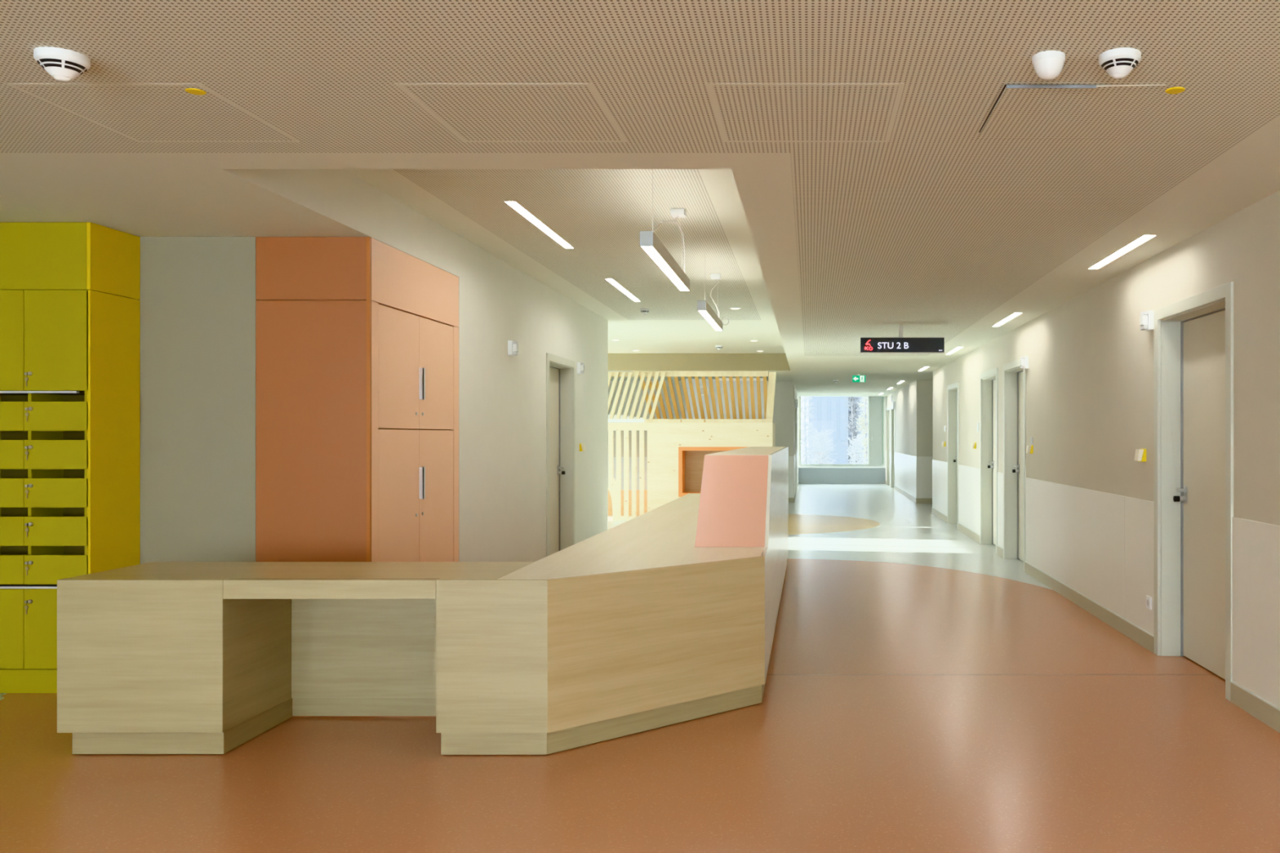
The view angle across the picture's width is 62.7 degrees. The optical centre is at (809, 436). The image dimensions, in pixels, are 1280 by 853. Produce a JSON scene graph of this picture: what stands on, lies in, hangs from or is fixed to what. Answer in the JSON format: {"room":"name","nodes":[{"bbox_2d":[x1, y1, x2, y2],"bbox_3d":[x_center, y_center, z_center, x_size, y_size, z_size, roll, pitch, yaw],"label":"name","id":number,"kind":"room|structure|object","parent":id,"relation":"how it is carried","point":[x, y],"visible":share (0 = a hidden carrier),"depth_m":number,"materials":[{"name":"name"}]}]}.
{"room":"hospital reception area","nodes":[
{"label":"hospital reception area","id":0,"kind":"room"},
{"bbox_2d":[138,236,257,564],"bbox_3d":[-4.370,0.117,6.115,2.260,2.567,0.170,0,0,0],"label":"wall","id":1,"kind":"structure","parent":0,"point":[197,300],"depth_m":6.03,"materials":[{"name":"grey paint"}]},
{"bbox_2d":[222,168,608,561],"bbox_3d":[-2.690,-0.037,8.823,0.240,2.875,8.634,0,0,0],"label":"wall","id":2,"kind":"structure","parent":0,"point":[502,396],"depth_m":8.56,"materials":[{"name":"white paint"}]},
{"bbox_2d":[507,340,518,355],"bbox_3d":[-2.534,-0.752,8.820,0.071,0.125,0.090,0,0,0],"label":"wall lamp","id":3,"kind":"object","parent":2,"relation":"attached to","point":[513,346],"visible":1,"depth_m":8.78,"materials":[{"name":"white plastic"}]},
{"bbox_2d":[546,352,575,556],"bbox_3d":[-2.663,0.294,10.650,0.215,2.216,1.184,0,0,0],"label":"door","id":4,"kind":"structure","parent":2,"relation":"in","point":[560,379],"depth_m":11.14,"materials":[{"name":"grey wood"}]},
{"bbox_2d":[577,362,584,373],"bbox_3d":[-2.534,-0.752,11.420,0.071,0.125,0.090,0,0,0],"label":"wall lamp","id":5,"kind":"object","parent":2,"relation":"attached to","point":[580,366],"visible":1,"depth_m":11.38,"materials":[{"name":"white plastic"}]},
{"bbox_2d":[579,444,586,451],"bbox_3d":[-2.541,0.128,11.550,0.057,0.085,0.080,0,0,0],"label":"reader","id":6,"kind":"object","parent":2,"relation":"attached to","point":[582,446],"visible":1,"depth_m":11.51,"materials":[{"name":"yellow plastic"}]},
{"bbox_2d":[344,168,790,370],"bbox_3d":[-3.760,-1.321,11.438,6.880,0.307,13.904,0,0,0],"label":"ceiling","id":7,"kind":"structure","parent":0,"point":[602,214],"depth_m":7.87,"materials":[{"name":"white paint"}]},
{"bbox_2d":[503,200,574,248],"bbox_3d":[-1.886,-1.494,7.295,0.075,0.038,1.649,0,0,0],"label":"recessed light","id":8,"kind":"object","parent":7,"relation":"in","point":[513,204],"visible":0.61,"depth_m":7.21,"materials":[{"name":"white plastic"}]},
{"bbox_2d":[604,278,640,302],"bbox_3d":[-1.886,-1.494,10.490,0.075,0.038,1.659,0,0,0],"label":"recessed light","id":9,"kind":"object","parent":7,"relation":"in","point":[611,281],"visible":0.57,"depth_m":10.48,"materials":[{"name":"white plastic"}]},
{"bbox_2d":[640,308,649,314],"bbox_3d":[-1.910,-1.442,11.950,0.116,0.065,0.116,0,0,0],"label":"smoke detector","id":10,"kind":"object","parent":7,"relation":"attached to","point":[644,311],"visible":1,"depth_m":11.91,"materials":[{"name":"white plastic"}]},
{"bbox_2d":[640,168,689,290],"bbox_3d":[-0.859,-1.235,6.235,0.098,0.480,1.670,0,0,0],"label":"pendant light","id":11,"kind":"object","parent":7,"relation":"hanging from","point":[650,242],"visible":0.99,"depth_m":6.02,"materials":[{"name":"white metal"}]},
{"bbox_2d":[641,246,688,290],"bbox_3d":[-0.855,-0.998,6.235,0.058,0.004,1.656,0,0,0],"label":"diffuser","id":12,"kind":"object","parent":11,"relation":"attached to","point":[655,253],"depth_m":6.09,"materials":[{"name":"white plastic"}]},
{"bbox_2d":[697,253,728,330],"bbox_3d":[-0.824,-1.235,8.955,0.152,0.480,1.570,0,0,0],"label":"pendant light","id":13,"kind":"object","parent":7,"relation":"hanging from","point":[704,308],"visible":1,"depth_m":8.77,"materials":[{"name":"white metal"}]},
{"bbox_2d":[698,311,721,330],"bbox_3d":[-0.855,-0.998,8.955,0.058,0.004,1.556,0,0,0],"label":"diffuser","id":14,"kind":"object","parent":13,"relation":"attached to","point":[708,315],"depth_m":8.87,"materials":[{"name":"white plastic"}]},
{"bbox_2d":[715,345,723,350],"bbox_3d":[-1.470,-1.439,16.800,0.128,0.072,0.128,0,0,0],"label":"smoke detector","id":15,"kind":"object","parent":7,"relation":"attached to","point":[718,347],"visible":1,"depth_m":16.76,"materials":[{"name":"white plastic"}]},
{"bbox_2d":[0,0,1279,396],"bbox_3d":[-1.300,-1.167,12.125,11.800,0.001,36.450,0,0,0],"label":"ceiling","id":16,"kind":"structure","parent":0,"point":[932,229],"depth_m":3.94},
{"bbox_2d":[33,46,90,82],"bbox_3d":[-2.290,-1.127,3.160,0.142,0.079,0.142,0,0,0],"label":"smoke detector","id":17,"kind":"object","parent":16,"relation":"attached to","point":[64,65],"visible":1,"depth_m":3.12,"materials":[{"name":"white plastic"}]},
{"bbox_2d":[36,57,87,75],"bbox_3d":[-2.290,-1.126,3.160,0.125,0.018,0.125,0,0,0],"label":"vent grille","id":18,"kind":"object","parent":17,"relation":"attached to","point":[53,66],"depth_m":3.13,"materials":[{"name":"black plastic"}]},
{"bbox_2d":[5,83,302,142],"bbox_3d":[-2.335,-1.166,3.750,0.650,0.001,0.680,0,0,0],"label":"ceiling access panel","id":19,"kind":"object","parent":16,"relation":"attached to","point":[138,112],"visible":1,"depth_m":3.70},
{"bbox_2d":[185,88,206,94],"bbox_3d":[-2.075,-1.165,3.485,0.062,0.005,0.062,0,0,0],"label":"marker","id":20,"kind":"object","parent":16,"relation":"attached to","point":[192,91],"visible":1,"depth_m":3.48,"materials":[{"name":"yellow plastic"}]},
{"bbox_2d":[394,83,627,142],"bbox_3d":[-1.048,-1.166,3.750,0.655,0.001,0.680,0,0,0],"label":"ceiling access panel","id":21,"kind":"object","parent":16,"relation":"attached to","point":[477,112],"visible":1,"depth_m":3.69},
{"bbox_2d":[705,83,904,142],"bbox_3d":[-0.015,-1.166,3.750,0.660,0.001,0.680,0,0,0],"label":"ceiling access panel","id":22,"kind":"object","parent":16,"relation":"attached to","point":[748,112],"visible":1,"depth_m":3.69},
{"bbox_2d":[852,373,865,382],"bbox_3d":[0.925,-1.088,19.314,0.248,0.156,0.032,0,0,0],"label":"exit sign","id":23,"kind":"object","parent":16,"relation":"hanging from","point":[859,378],"visible":1,"depth_m":19.30,"materials":[{"name":"green plastic"}]},
{"bbox_2d":[860,324,944,353],"bbox_3d":[0.972,-1.018,10.822,0.882,0.295,0.056,0,0,0],"label":"hanging sign","id":24,"kind":"object","parent":16,"relation":"hanging from","point":[900,344],"visible":1,"depth_m":10.79,"materials":[{"name":"black"}]},
{"bbox_2d":[917,366,928,371],"bbox_3d":[1.980,-1.186,17.945,0.079,0.038,1.209,0,0,0],"label":"recessed light","id":25,"kind":"object","parent":16,"relation":"in","point":[925,367],"visible":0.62,"depth_m":18.07,"materials":[{"name":"white plastic"}]},
{"bbox_2d":[945,346,963,355],"bbox_3d":[1.980,-1.186,14.140,0.079,0.038,1.279,0,0,0],"label":"recessed light","id":26,"kind":"object","parent":16,"relation":"in","point":[954,350],"visible":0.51,"depth_m":14.26,"materials":[{"name":"white plastic"}]},
{"bbox_2d":[947,346,960,353],"bbox_3d":[1.980,-1.186,14.140,0.070,0.006,1.254,0,0,0],"label":"diffuser","id":27,"kind":"object","parent":26,"relation":"attached to","point":[954,350],"depth_m":14.16,"materials":[{"name":"white plastic"}]},
{"bbox_2d":[992,312,1022,326],"bbox_3d":[1.980,-1.186,10.385,0.079,0.038,1.269,0,0,0],"label":"recessed light","id":28,"kind":"object","parent":16,"relation":"in","point":[1015,314],"visible":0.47,"depth_m":10.39,"materials":[{"name":"white plastic"}]},
{"bbox_2d":[1031,50,1065,80],"bbox_3d":[0.735,-1.132,3.170,0.100,0.070,0.100,0,0,0],"label":"sensor","id":29,"kind":"object","parent":16,"relation":"attached to","point":[1047,64],"visible":1,"depth_m":3.14,"materials":[{"name":"white plastic"}]},
{"bbox_2d":[971,82,1173,139],"bbox_3d":[0.917,-1.160,3.725,0.565,0.014,0.650,0,0,0],"label":"ceiling access panel","id":30,"kind":"object","parent":16,"relation":"attached to","point":[1021,112],"visible":1,"depth_m":3.67,"materials":[{"name":"beige metal"}]},
{"bbox_2d":[1098,47,1141,79],"bbox_3d":[0.950,-1.132,3.160,0.125,0.070,0.125,0,0,0],"label":"smoke detector","id":31,"kind":"object","parent":16,"relation":"attached to","point":[1117,63],"visible":1,"depth_m":3.12,"materials":[{"name":"white plastic"}]},
{"bbox_2d":[1101,57,1138,72],"bbox_3d":[0.950,-1.131,3.160,0.111,0.016,0.111,0,0,0],"label":"vent grille","id":32,"kind":"object","parent":31,"relation":"attached to","point":[1108,64],"depth_m":3.13,"materials":[{"name":"black plastic"}]},
{"bbox_2d":[1087,235,1156,269],"bbox_3d":[1.980,-1.186,6.598,0.079,0.038,1.234,0,0,0],"label":"recessed light","id":33,"kind":"object","parent":16,"relation":"in","point":[1144,238],"visible":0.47,"depth_m":6.59,"materials":[{"name":"white plastic"}]},
{"bbox_2d":[1165,86,1185,93],"bbox_3d":[1.232,-1.165,3.475,0.062,0.005,0.062,0,0,0],"label":"marker","id":34,"kind":"object","parent":16,"relation":"attached to","point":[1176,90],"visible":1,"depth_m":3.46,"materials":[{"name":"yellow plastic"}]},
{"bbox_2d":[0,484,1279,852],"bbox_3d":[-1.300,1.400,12.125,11.800,0.001,36.450,0,0,0],"label":"floor","id":35,"kind":"structure","parent":0,"point":[924,692],"depth_m":4.43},
{"bbox_2d":[0,222,139,693],"bbox_3d":[-4.657,0.118,5.812,1.486,2.564,0.428,0,0,0],"label":"locker","id":36,"kind":"object","parent":35,"relation":"on","point":[69,291],"visible":0.95,"depth_m":5.61,"materials":[{"name":"yellow paint"}]},
{"bbox_2d":[57,561,534,754],"bbox_3d":[-2.325,1.011,4.815,1.907,0.768,0.650,0,0,0],"label":"reception desk","id":37,"kind":"object","parent":35,"relation":"on","point":[153,657],"visible":0.91,"depth_m":4.52,"materials":[{"name":"beige wood"}]},
{"bbox_2d":[62,561,534,579],"bbox_3d":[-2.325,0.638,4.825,1.907,0.022,0.629,0,0,0],"label":"countertop","id":38,"kind":"structure","parent":37,"relation":"on","point":[153,570],"depth_m":4.82,"materials":[{"name":"beige wood"}]},
{"bbox_2d":[255,236,458,561],"bbox_3d":[-2.889,0.117,6.792,0.695,2.565,1.527,0,0,0],"label":"tall cabinet","id":39,"kind":"object","parent":35,"relation":"on","point":[357,338],"visible":0.88,"depth_m":6.03,"materials":[{"name":"orange paint"}]},
{"bbox_2d":[435,446,788,755],"bbox_3d":[-0.930,0.755,7.895,1.392,1.279,6.810,0,0,0],"label":"reception desk","id":40,"kind":"object","parent":35,"relation":"on","point":[666,615],"depth_m":4.85,"materials":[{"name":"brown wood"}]},
{"bbox_2d":[497,493,764,579],"bbox_3d":[-0.808,0.638,7.905,1.121,0.022,6.789,0,0,0],"label":"countertop","id":41,"kind":"structure","parent":40,"relation":"on","point":[664,535],"depth_m":5.65,"materials":[{"name":"brown wood"}]},
{"bbox_2d":[704,446,786,455],"bbox_3d":[-0.451,0.127,8.835,0.393,0.021,4.926,0,0,0],"label":"shelf","id":42,"kind":"object","parent":40,"relation":"attached to","point":[751,451],"depth_m":7.72,"materials":[{"name":"brown wood"}]},
{"bbox_2d":[608,370,776,520],"bbox_3d":[-2.725,0.149,17.602,4.349,2.501,1.295,0,0,0],"label":"wooden partition","id":43,"kind":"object","parent":35,"relation":"on","point":[653,463],"visible":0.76,"depth_m":17.00,"materials":[{"name":"brown wood"}]},
{"bbox_2d":[685,377,764,418],"bbox_3d":[-1.605,0.150,19.600,1.490,2.500,0.200,0,0,0],"label":"wooden railing","id":44,"kind":"object","parent":43,"relation":"part of","point":[720,379],"visible":0.11,"depth_m":19.58,"materials":[{"name":"wood"}]},
{"bbox_2d":[608,380,782,446],"bbox_3d":[-3.890,0.117,21.800,6.620,2.567,0.200,0,0,0],"label":"wall","id":45,"kind":"structure","parent":0,"point":[777,412],"depth_m":21.70,"materials":[{"name":"paint"}]},
{"bbox_2d":[788,497,932,503],"bbox_3d":[-1.249,1.348,21.640,11.502,0.104,0.160,0,0,1],"label":"baseboard","id":46,"kind":"structure","parent":45,"relation":"attached to","point":[919,500],"depth_m":21.48,"materials":[{"name":"plastic"}]},
{"bbox_2d":[788,456,933,497],"bbox_3d":[-1.249,0.861,21.643,11.502,0.869,0.152,0,0,1],"label":"panelling","id":47,"kind":"object","parent":45,"relation":"attached to","point":[924,464],"visible":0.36,"depth_m":21.49,"materials":[{"name":"white plastic"}]},
{"bbox_2d":[782,380,798,456],"bbox_3d":[-0.460,0.117,26.000,0.240,2.567,8.600,0,0,0],"label":"wall","id":48,"kind":"structure","parent":0,"point":[789,394],"depth_m":21.70,"materials":[{"name":"paint"}]},
{"bbox_2d":[795,408,796,493],"bbox_3d":[-0.432,0.294,24.725,0.215,2.216,1.194,0,0,0],"label":"door","id":49,"kind":"structure","parent":48,"relation":"in","point":[795,408],"depth_m":25.25,"materials":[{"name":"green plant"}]},
{"bbox_2d":[793,450,798,497],"bbox_3d":[-0.336,0.858,26.000,0.008,0.863,8.597,0,0,0],"label":"panelling","id":50,"kind":"object","parent":48,"relation":"attached to","point":[797,451],"visible":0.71,"depth_m":22.96,"materials":[{"name":"white plastic"}]},
{"bbox_2d":[795,399,798,408],"bbox_3d":[-0.303,-0.750,24.000,0.071,0.200,0.090,0,0,0],"label":"wall lamp","id":51,"kind":"object","parent":48,"relation":"attached to","point":[796,400],"visible":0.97,"depth_m":23.96,"materials":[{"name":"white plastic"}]},
{"bbox_2d":[796,408,797,488],"bbox_3d":[-0.432,0.294,27.125,0.215,2.216,1.194,0,0,0],"label":"door","id":52,"kind":"structure","parent":48,"relation":"in","point":[797,408],"depth_m":27.65,"materials":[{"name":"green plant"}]},
{"bbox_2d":[798,467,884,484],"bbox_3d":[1.000,-0.100,30.450,3.200,3.000,0.300,0,0,0],"label":"wall","id":53,"kind":"structure","parent":0,"point":[806,475],"depth_m":30.30,"materials":[{"name":"paint"}]},
{"bbox_2d":[798,396,885,466],"bbox_3d":[0.946,-0.150,30.360,2.572,2.100,0.080,0,0,0],"label":"window","id":54,"kind":"structure","parent":53,"relation":"in","point":[876,405],"depth_m":30.35,"materials":[{"name":"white glass"}]},
{"bbox_2d":[798,466,885,467],"bbox_3d":[0.946,0.919,30.285,2.572,0.038,0.070,0,0,0],"label":"trim","id":55,"kind":"structure","parent":53,"relation":"attached to","point":[798,467],"depth_m":30.25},
{"bbox_2d":[885,380,928,456],"bbox_3d":[2.352,0.117,25.900,0.240,2.567,8.800,0,0,0],"label":"wall","id":56,"kind":"structure","parent":0,"point":[911,411],"depth_m":22.60,"materials":[{"name":"paint"}]},
{"bbox_2d":[886,406,890,484],"bbox_3d":[2.325,0.294,29.150,0.217,2.215,1.204,0,0,0],"label":"door","id":57,"kind":"structure","parent":56,"relation":"in","point":[888,409],"depth_m":29.67,"materials":[{"name":"grey wood"}]},
{"bbox_2d":[890,405,894,489],"bbox_3d":[2.325,0.294,27.525,0.217,2.215,1.194,0,0,0],"label":"door","id":58,"kind":"structure","parent":56,"relation":"in","point":[892,411],"depth_m":28.04,"materials":[{"name":"grey wood"}]},
{"bbox_2d":[892,401,895,408],"bbox_3d":[2.196,-0.800,26.860,0.071,0.200,0.090,0,0,0],"label":"wall lamp","id":59,"kind":"object","parent":56,"relation":"attached to","point":[893,402],"visible":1,"depth_m":26.82,"materials":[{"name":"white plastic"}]},
{"bbox_2d":[884,450,916,497],"bbox_3d":[2.228,0.858,25.900,0.008,0.863,8.797,0,0,0],"label":"panelling","id":60,"kind":"object","parent":56,"relation":"attached to","point":[905,465],"visible":1,"depth_m":23.86,"materials":[{"name":"white plastic"}]},
{"bbox_2d":[884,480,916,503],"bbox_3d":[2.224,1.345,25.900,0.016,0.111,8.800,0,0,0],"label":"baseboard","id":61,"kind":"structure","parent":56,"relation":"attached to","point":[905,494],"depth_m":23.78,"materials":[{"name":"plastic"}]},
{"bbox_2d":[928,380,933,456],"bbox_3d":[3.536,0.117,20.100,2.128,2.567,3.280,0,0,0],"label":"wall","id":62,"kind":"structure","parent":0,"point":[930,382],"depth_m":21.50,"materials":[{"name":"paint"}]},
{"bbox_2d":[933,190,1279,525],"bbox_3d":[2.352,0.117,6.300,0.240,2.567,24.800,0,0,0],"label":"wall","id":63,"kind":"structure","parent":0,"point":[1090,371],"depth_m":7.29,"materials":[{"name":"paint"}]},
{"bbox_2d":[947,382,959,523],"bbox_3d":[2.325,0.294,16.000,0.217,2.215,1.184,0,0,0],"label":"door","id":64,"kind":"structure","parent":63,"relation":"in","point":[953,388],"depth_m":16.51,"materials":[{"name":"grey wood"}]},
{"bbox_2d":[971,442,976,448],"bbox_3d":[2.203,0.128,13.850,0.057,0.085,0.080,0,0,0],"label":"reader","id":65,"kind":"object","parent":63,"relation":"attached to","point":[973,444],"visible":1,"depth_m":13.81,"materials":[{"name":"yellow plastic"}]},
{"bbox_2d":[979,367,998,554],"bbox_3d":[2.325,0.294,12.820,0.217,2.215,1.224,0,0,0],"label":"door","id":66,"kind":"structure","parent":63,"relation":"in","point":[988,380],"depth_m":13.35,"materials":[{"name":"grey wood"}]},
{"bbox_2d":[1003,359,1026,571],"bbox_3d":[2.325,0.294,11.220,0.217,2.215,1.184,0,0,0],"label":"door","id":67,"kind":"structure","parent":63,"relation":"in","point":[1014,376],"depth_m":11.73,"materials":[{"name":"grey wood"}]},
{"bbox_2d":[1020,355,1028,368],"bbox_3d":[2.196,-0.752,10.550,0.071,0.125,0.090,0,0,0],"label":"wall lamp","id":68,"kind":"object","parent":63,"relation":"attached to","point":[1024,360],"visible":1,"depth_m":10.51,"materials":[{"name":"white plastic"}]},
{"bbox_2d":[1026,436,1033,453],"bbox_3d":[2.203,0.092,10.330,0.057,0.165,0.080,0,0,0],"label":"reader","id":69,"kind":"object","parent":63,"relation":"attached to","point":[1029,449],"visible":1,"depth_m":10.29,"materials":[{"name":"yellow plastic"}]},
{"bbox_2d":[931,506,1279,733],"bbox_3d":[2.224,1.345,6.300,0.016,0.111,24.800,0,0,0],"label":"baseboard","id":70,"kind":"structure","parent":63,"relation":"attached to","point":[1255,705],"depth_m":7.33,"materials":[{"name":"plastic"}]},
{"bbox_2d":[932,459,1279,708],"bbox_3d":[2.228,0.858,6.300,0.008,0.863,24.797,0,0,0],"label":"panelling","id":71,"kind":"object","parent":63,"relation":"attached to","point":[1099,544],"visible":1,"depth_m":7.34,"materials":[{"name":"white plastic"}]},
{"bbox_2d":[1146,595,1151,609],"bbox_3d":[2.217,1.089,6.740,0.012,0.082,0.080,0,0,0],"label":"wall socket","id":72,"kind":"object","parent":71,"relation":"attached to","point":[1148,599],"visible":1,"depth_m":6.72,"materials":[{"name":"white plastic"}]},
{"bbox_2d":[1134,448,1146,462],"bbox_3d":[2.203,0.128,6.870,0.057,0.085,0.080,0,0,0],"label":"reader","id":73,"kind":"object","parent":63,"relation":"attached to","point":[1140,455],"visible":1,"depth_m":6.83,"materials":[{"name":"yellow plastic"}]},
{"bbox_2d":[1139,310,1153,330],"bbox_3d":[2.196,-0.752,6.720,0.071,0.125,0.090,0,0,0],"label":"wall lamp","id":74,"kind":"object","parent":63,"relation":"attached to","point":[1146,317],"visible":1,"depth_m":6.68,"materials":[{"name":"white plastic"}]},
{"bbox_2d":[1153,281,1233,701],"bbox_3d":[2.325,0.294,6.035,0.217,2.215,1.214,0,0,0],"label":"door","id":75,"kind":"structure","parent":63,"relation":"in","point":[1193,347],"depth_m":6.33,"materials":[{"name":"painted wood"},{"name":"metal"},{"name":"black plastic"}]},
{"label":"outside","id":76,"kind":"structure","parent":0,"visible":0},
{"bbox_3d":[-10.000,4.450,40.000,100.000,0.100,100.000,0,0,0],"label":"ground","id":77,"kind":"structure","parent":76,"visible":0},
{"bbox_2d":[801,396,816,464],"bbox_3d":[-0.159,0.756,39.976,0.961,7.292,0.958,0,0,-23],"label":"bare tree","id":78,"kind":"object","parent":77,"relation":"on","point":[806,424],"visible":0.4,"depth_m":39.95,"materials":[{"name":"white plant"}]},
{"bbox_2d":[806,426,837,464],"bbox_3d":[0.406,1.992,41.979,1.984,4.823,1.915,0,0,5],"label":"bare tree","id":79,"kind":"object","parent":77,"relation":"on","point":[820,459],"visible":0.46,"depth_m":41.89,"materials":[{"name":"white plant"}]},
{"bbox_2d":[808,396,848,464],"bbox_3d":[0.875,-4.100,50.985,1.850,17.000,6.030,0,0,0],"label":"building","id":80,"kind":"structure","parent":77,"relation":"on","point":[828,412],"depth_m":48.01,"materials":[{"name":"white"}]},
{"bbox_2d":[840,396,862,464],"bbox_3d":[1.976,0.270,45.971,1.187,8.263,1.377,0,0,-33],"label":"bare tree","id":81,"kind":"object","parent":77,"relation":"on","point":[854,406],"visible":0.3,"depth_m":45.96,"materials":[{"name":"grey plant"}]},
{"bbox_2d":[846,434,866,464],"bbox_3d":[1.766,2.168,38.525,0.957,4.470,1.126,0,0,0],"label":"bare tree","id":82,"kind":"object","parent":77,"relation":"on","point":[856,455],"visible":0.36,"depth_m":38.42,"materials":[{"name":"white plant"}]},
{"bbox_2d":[848,396,866,464],"bbox_3d":[4.175,-4.100,54.700,4.650,17.000,6.600,0,0,0],"label":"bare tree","id":83,"kind":"object","parent":77,"relation":"on","point":[857,399],"visible":0.08,"depth_m":52.59,"materials":[{"name":"grey plant"}]},
{"bbox_2d":[853,396,867,464],"bbox_3d":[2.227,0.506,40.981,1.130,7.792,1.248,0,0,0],"label":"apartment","id":84,"kind":"structure","parent":77,"relation":"on","point":[864,420],"depth_m":40.95,"materials":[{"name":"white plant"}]},
{"bbox_2d":[855,396,867,464],"bbox_3d":[2.544,0.528,44.992,1.210,7.748,1.212,0,0,34],"label":"bare tree","id":85,"kind":"object","parent":77,"relation":"on","point":[862,398],"visible":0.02,"depth_m":44.96,"materials":[{"name":"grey plant"}]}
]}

